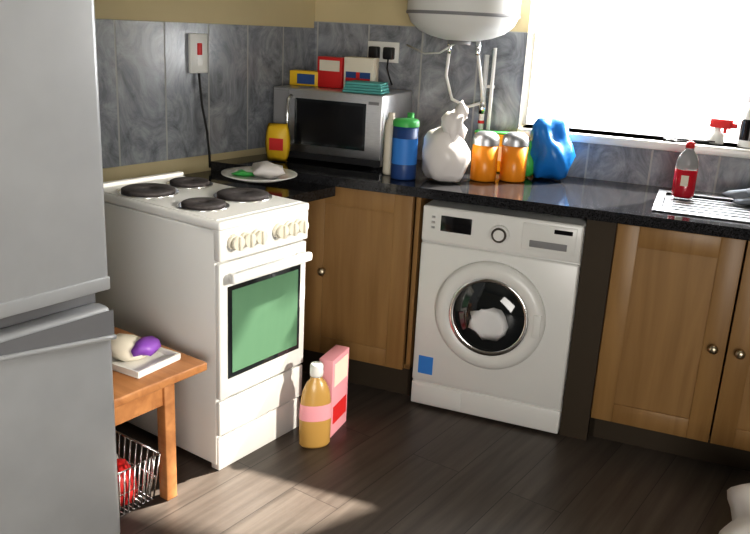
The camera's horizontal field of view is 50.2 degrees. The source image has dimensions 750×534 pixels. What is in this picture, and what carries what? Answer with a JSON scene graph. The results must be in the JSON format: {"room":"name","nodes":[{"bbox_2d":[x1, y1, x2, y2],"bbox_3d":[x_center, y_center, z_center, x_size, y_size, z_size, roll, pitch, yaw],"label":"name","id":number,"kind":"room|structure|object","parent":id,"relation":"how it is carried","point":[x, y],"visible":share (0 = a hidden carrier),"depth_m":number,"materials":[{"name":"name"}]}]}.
{"room":"kitchen","nodes":[
{"label":"kitchen","id":0,"kind":"room"},
{"bbox_2d":[94,0,315,181],"bbox_3d":[-1.897,-0.454,1.785,0.308,2.600,6.050,14,20,33],"label":"wall","id":1,"kind":"structure","parent":0,"point":[152,121],"depth_m":3.15,"materials":[{"name":"grey tile"}]},
{"bbox_2d":[188,33,210,167],"bbox_3d":[-0.697,-0.655,3.194,0.024,0.530,0.100,14,20,33],"label":"switch","id":2,"kind":"object","parent":1,"relation":"attached to","point":[197,43],"visible":1,"depth_m":3.14,"materials":[{"name":"white plastic"}]},
{"bbox_2d":[115,372,749,533],"bbox_3d":[0.503,1.366,0.786,5.952,0.060,7.004,14,20,33],"label":"floor","id":3,"kind":"structure","parent":0,"point":[396,464],"depth_m":2.71,"materials":[{"name":"laminate"}]},
{"bbox_2d":[0,0,119,533],"bbox_3d":[-1.117,-0.039,1.966,0.673,1.780,0.621,14,20,33],"label":"freezer","id":4,"kind":"object","parent":3,"relation":"on","point":[59,475],"visible":1,"depth_m":1.91,"materials":[{"name":"white paint"}]},
{"bbox_2d":[115,430,160,517],"bbox_3d":[-0.861,0.641,2.537,0.345,0.172,0.178,14,20,33],"label":"wire basket","id":5,"kind":"object","parent":3,"relation":"on","point":[127,482],"visible":0.39,"depth_m":2.47,"materials":[{"name":"silver metal"}]},
{"bbox_2d":[112,327,206,500],"bbox_3d":[-0.840,0.500,2.560,0.460,0.433,0.390,14,20,33],"label":"wooden side table","id":6,"kind":"object","parent":3,"relation":"on","point":[133,397],"visible":0.33,"depth_m":2.45,"materials":[{"name":"brown wood"}]},
{"bbox_2d":[111,333,180,378],"bbox_3d":[-0.761,0.252,2.500,0.240,0.081,0.180,12,19,28],"label":"food tray","id":7,"kind":"object","parent":6,"relation":"on","point":[134,356],"visible":0.8,"depth_m":2.46,"materials":[{"name":"white plastic"}]},
{"bbox_2d":[95,171,311,469],"bbox_3d":[-0.630,0.162,2.918,0.710,0.893,0.431,14,20,33],"label":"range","id":8,"kind":"object","parent":3,"relation":"on","point":[213,272],"visible":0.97,"depth_m":2.71,"materials":[{"name":"white metal"}]},
{"bbox_2d":[299,361,330,448],"bbox_3d":[-0.214,0.495,2.878,0.120,0.322,0.072,-2,18,-16],"label":"bottle","id":9,"kind":"object","parent":3,"relation":"on","point":[315,403],"visible":1,"depth_m":2.86,"materials":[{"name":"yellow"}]},
{"bbox_2d":[319,345,348,437],"bbox_3d":[-0.156,0.465,3.006,0.058,0.310,0.150,9,18,19],"label":"box","id":10,"kind":"object","parent":3,"relation":"on","point":[335,361],"visible":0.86,"depth_m":2.97,"materials":[{"name":"pink cardboard"}]},
{"bbox_2d":[300,187,433,395],"bbox_3d":[-0.093,0.017,3.546,0.745,0.860,0.639,9,18,20],"label":"base cabinet","id":11,"kind":"object","parent":3,"relation":"on","point":[362,273],"visible":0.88,"depth_m":3.24,"materials":[{"name":"brown wood"}]},
{"bbox_2d":[411,200,586,433],"bbox_3d":[0.531,0.149,3.261,0.600,0.836,0.609,9,18,20],"label":"washing machine","id":12,"kind":"object","parent":3,"relation":"on","point":[498,287],"visible":0.96,"depth_m":3.01,"materials":[{"name":"white metal"}]},
{"bbox_2d":[559,202,749,470],"bbox_3d":[1.455,0.274,2.965,1.348,0.860,0.639,9,18,20],"label":"base cabinet","id":13,"kind":"object","parent":3,"relation":"on","point":[659,357],"visible":0.98,"depth_m":2.84,"materials":[{"name":"brown wood"}]},
{"bbox_2d":[183,154,749,240],"bbox_3d":[0.902,-0.189,2.907,3.393,0.076,0.948,9,18,20],"label":"countertop","id":14,"kind":"structure","parent":13,"relation":"on","point":[574,197],"depth_m":3.05,"materials":[{"name":"black stone"}]},
{"bbox_2d":[221,161,296,182],"bbox_3d":[-0.433,-0.367,3.003,0.284,0.070,0.284,14,20,33],"label":"dinner plate","id":15,"kind":"object","parent":14,"relation":"on","point":[263,171],"visible":1,"depth_m":2.98,"materials":[{"name":"white ceramic"}]},
{"bbox_2d":[265,123,289,161],"bbox_3d":[-0.411,-0.525,3.375,0.110,0.160,0.046,6,17,9],"label":"snack bag","id":16,"kind":"object","parent":14,"relation":"on","point":[277,139],"visible":1,"depth_m":3.36,"materials":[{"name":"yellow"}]},
{"bbox_2d":[273,85,412,168],"bbox_3d":[-0.147,-0.621,3.488,0.500,0.305,0.404,9,18,20],"label":"microwave oven","id":17,"kind":"object","parent":14,"relation":"on","point":[335,125],"visible":0.7,"depth_m":3.34,"materials":[{"name":"silver metal"}]},
{"bbox_2d":[290,70,317,86],"bbox_3d":[-0.302,-0.834,3.528,0.130,0.062,0.082,7,17,12],"label":"carton","id":18,"kind":"object","parent":17,"relation":"on","point":[297,77],"visible":0.78,"depth_m":3.49,"materials":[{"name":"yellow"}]},
{"bbox_2d":[317,56,343,88],"bbox_3d":[-0.180,-0.845,3.474,0.124,0.128,0.072,11,19,26],"label":"food box","id":19,"kind":"object","parent":17,"relation":"on","point":[330,70],"visible":0.78,"depth_m":3.44,"materials":[{"name":"red cardboard"}]},
{"bbox_2d":[343,56,378,86],"bbox_3d":[-0.059,-0.825,3.416,0.130,0.135,0.084,8,18,18],"label":"box","id":20,"kind":"object","parent":17,"relation":"on","point":[355,68],"visible":0.61,"depth_m":3.38,"materials":[{"name":"beige cardboard"}]},
{"bbox_2d":[342,80,389,94],"bbox_3d":[-0.036,-0.745,3.313,0.170,0.043,0.120,8,17,15],"label":"cloths","id":21,"kind":"object","parent":17,"relation":"on","point":[354,86],"visible":1,"depth_m":3.26,"materials":[{"name":"teal fabric"}]},
{"bbox_2d":[382,112,394,174],"bbox_3d":[0.062,-0.494,3.208,0.052,0.245,0.052,9,18,20],"label":"lotion bottle","id":22,"kind":"object","parent":14,"relation":"on","point":[388,135],"visible":0.74,"depth_m":3.19,"materials":[{"name":"beige plastic"}]},
{"bbox_2d":[391,118,419,179],"bbox_3d":[0.117,-0.464,3.137,0.104,0.233,0.104,9,18,20],"label":"tub","id":23,"kind":"object","parent":14,"relation":"on","point":[405,130],"visible":1,"depth_m":3.10,"materials":[{"name":"blue plastic"}]},
{"bbox_2d":[407,112,414,117],"bbox_3d":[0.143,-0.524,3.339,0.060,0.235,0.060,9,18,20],"label":"cap","id":24,"kind":"object","parent":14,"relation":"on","point":[409,114],"visible":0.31,"depth_m":3.30,"materials":[{"name":"green plastic"}]},
{"bbox_2d":[422,100,470,181],"bbox_3d":[0.278,-0.495,3.115,0.207,0.315,0.166,9,18,20],"label":"bag","id":25,"kind":"object","parent":14,"relation":"on","point":[446,156],"visible":1,"depth_m":3.07,"materials":[{"name":"white plastic"}]},
{"bbox_2d":[470,131,499,181],"bbox_3d":[0.439,-0.445,3.197,0.106,0.195,0.106,9,18,20],"label":"canister","id":26,"kind":"object","parent":14,"relation":"on","point":[485,147],"visible":1,"depth_m":3.16,"materials":[{"name":"orange plastic"}]},
{"bbox_2d":[475,129,507,171],"bbox_3d":[0.498,-0.496,3.420,0.150,0.168,0.062,8,17,15],"label":"pack","id":27,"kind":"object","parent":14,"relation":"on","point":[501,134],"visible":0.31,"depth_m":3.38,"materials":[{"name":"orange plastic"}]},
{"bbox_2d":[499,132,528,182],"bbox_3d":[0.560,-0.445,3.219,0.106,0.195,0.106,9,18,20],"label":"canister","id":28,"kind":"object","parent":14,"relation":"on","point":[515,145],"visible":1,"depth_m":3.18,"materials":[{"name":"orange plastic"}]},
{"bbox_2d":[525,116,575,179],"bbox_3d":[0.717,-0.495,3.294,0.225,0.255,0.171,9,18,20],"label":"bag","id":29,"kind":"object","parent":14,"relation":"on","point":[551,153],"visible":0.88,"depth_m":3.24,"materials":[{"name":"blue plastic"}]},
{"bbox_2d":[652,189,749,222],"bbox_3d":[1.500,-0.240,2.817,0.960,0.451,0.439,9,18,20],"label":"sink","id":30,"kind":"object","parent":14,"relation":"in","point":[707,208],"visible":0.91,"depth_m":2.93,"materials":[{"name":"silver metal"}]},
{"bbox_2d":[671,141,698,197],"bbox_3d":[1.179,-0.371,3.029,0.083,0.212,0.060,9,18,20],"label":"dish soap bottle","id":31,"kind":"object","parent":30,"relation":"in","point":[687,163],"visible":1,"depth_m":3.01,"materials":[{"name":"red plastic"}]},
{"bbox_2d":[722,188,749,204],"bbox_3d":[1.446,-0.268,2.980,0.282,0.068,0.150,6,17,9],"label":"cloth","id":32,"kind":"object","parent":30,"relation":"in","point":[742,196],"visible":1,"depth_m":2.97,"materials":[{"name":"grey fabric"}]},
{"bbox_2d":[719,483,749,533],"bbox_3d":[1.220,0.767,2.375,0.389,0.228,0.320,8,18,17],"label":"plastic bag","id":33,"kind":"object","parent":3,"relation":"on","point":[738,497],"visible":1,"depth_m":2.38,"materials":[{"name":"white plastic"}]},
{"bbox_2d":[314,0,749,193],"bbox_3d":[1.527,-0.705,3.204,4.800,2.600,0.308,9,18,20],"label":"wall","id":34,"kind":"structure","parent":0,"point":[343,28],"depth_m":3.47,"materials":[{"name":"grey tile"}]},
{"bbox_2d":[367,41,399,84],"bbox_3d":[0.029,-0.911,3.579,0.150,0.186,0.045,9,18,20],"label":"wall socket","id":35,"kind":"object","parent":34,"relation":"attached to","point":[387,52],"visible":0.78,"depth_m":3.56,"materials":[{"name":"white plastic"}]},
{"bbox_2d":[406,0,520,129],"bbox_3d":[0.325,-1.142,3.155,0.528,1.536,0.474,9,18,20],"label":"water heater","id":36,"kind":"object","parent":34,"relation":"attached to","point":[459,22],"visible":0.97,"depth_m":3.04,"materials":[{"name":"white plastic"}]},
{"bbox_2d":[517,0,749,158],"bbox_3d":[1.181,-1.205,3.155,1.060,1.450,0.265,9,18,20],"label":"window","id":37,"kind":"structure","parent":34,"relation":"in","point":[547,12],"depth_m":3.43,"materials":[{"name":"white"}]},
{"bbox_2d":[663,137,714,142],"bbox_3d":[1.270,-0.510,3.231,0.198,0.012,0.086,4,17,4],"label":"scissors","id":38,"kind":"object","parent":37,"relation":"on","point":[669,139],"visible":0.99,"depth_m":3.23,"materials":[{"name":"black metal"}]},
{"bbox_2d":[707,118,737,144],"bbox_3d":[1.395,-0.542,3.211,0.107,0.100,0.064,18,22,40],"label":"spray bottle","id":39,"kind":"object","parent":37,"relation":"on","point":[716,135],"visible":0.98,"depth_m":3.21,"materials":[{"name":"white plastic"}]},
{"bbox_2d":[737,103,749,148],"bbox_3d":[1.476,-0.574,3.138,0.071,0.210,0.071,9,18,20],"label":"bottle","id":40,"kind":"object","parent":37,"relation":"on","point":[744,132],"visible":1,"depth_m":3.13,"materials":[{"name":"white plastic"}]},
{"bbox_2d":[744,90,749,110],"bbox_3d":[1.516,-0.634,3.205,0.064,0.290,0.064,9,18,20],"label":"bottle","id":41,"kind":"object","parent":37,"relation":"on","point":[748,94],"visible":0.08,"depth_m":3.19,"materials":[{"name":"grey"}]},
{"label":"outside","id":42,"kind":"structure","parent":0,"visible":0},
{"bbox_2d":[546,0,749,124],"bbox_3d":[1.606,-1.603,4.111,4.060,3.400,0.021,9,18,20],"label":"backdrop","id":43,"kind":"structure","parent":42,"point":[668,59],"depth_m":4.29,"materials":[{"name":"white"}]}
]}

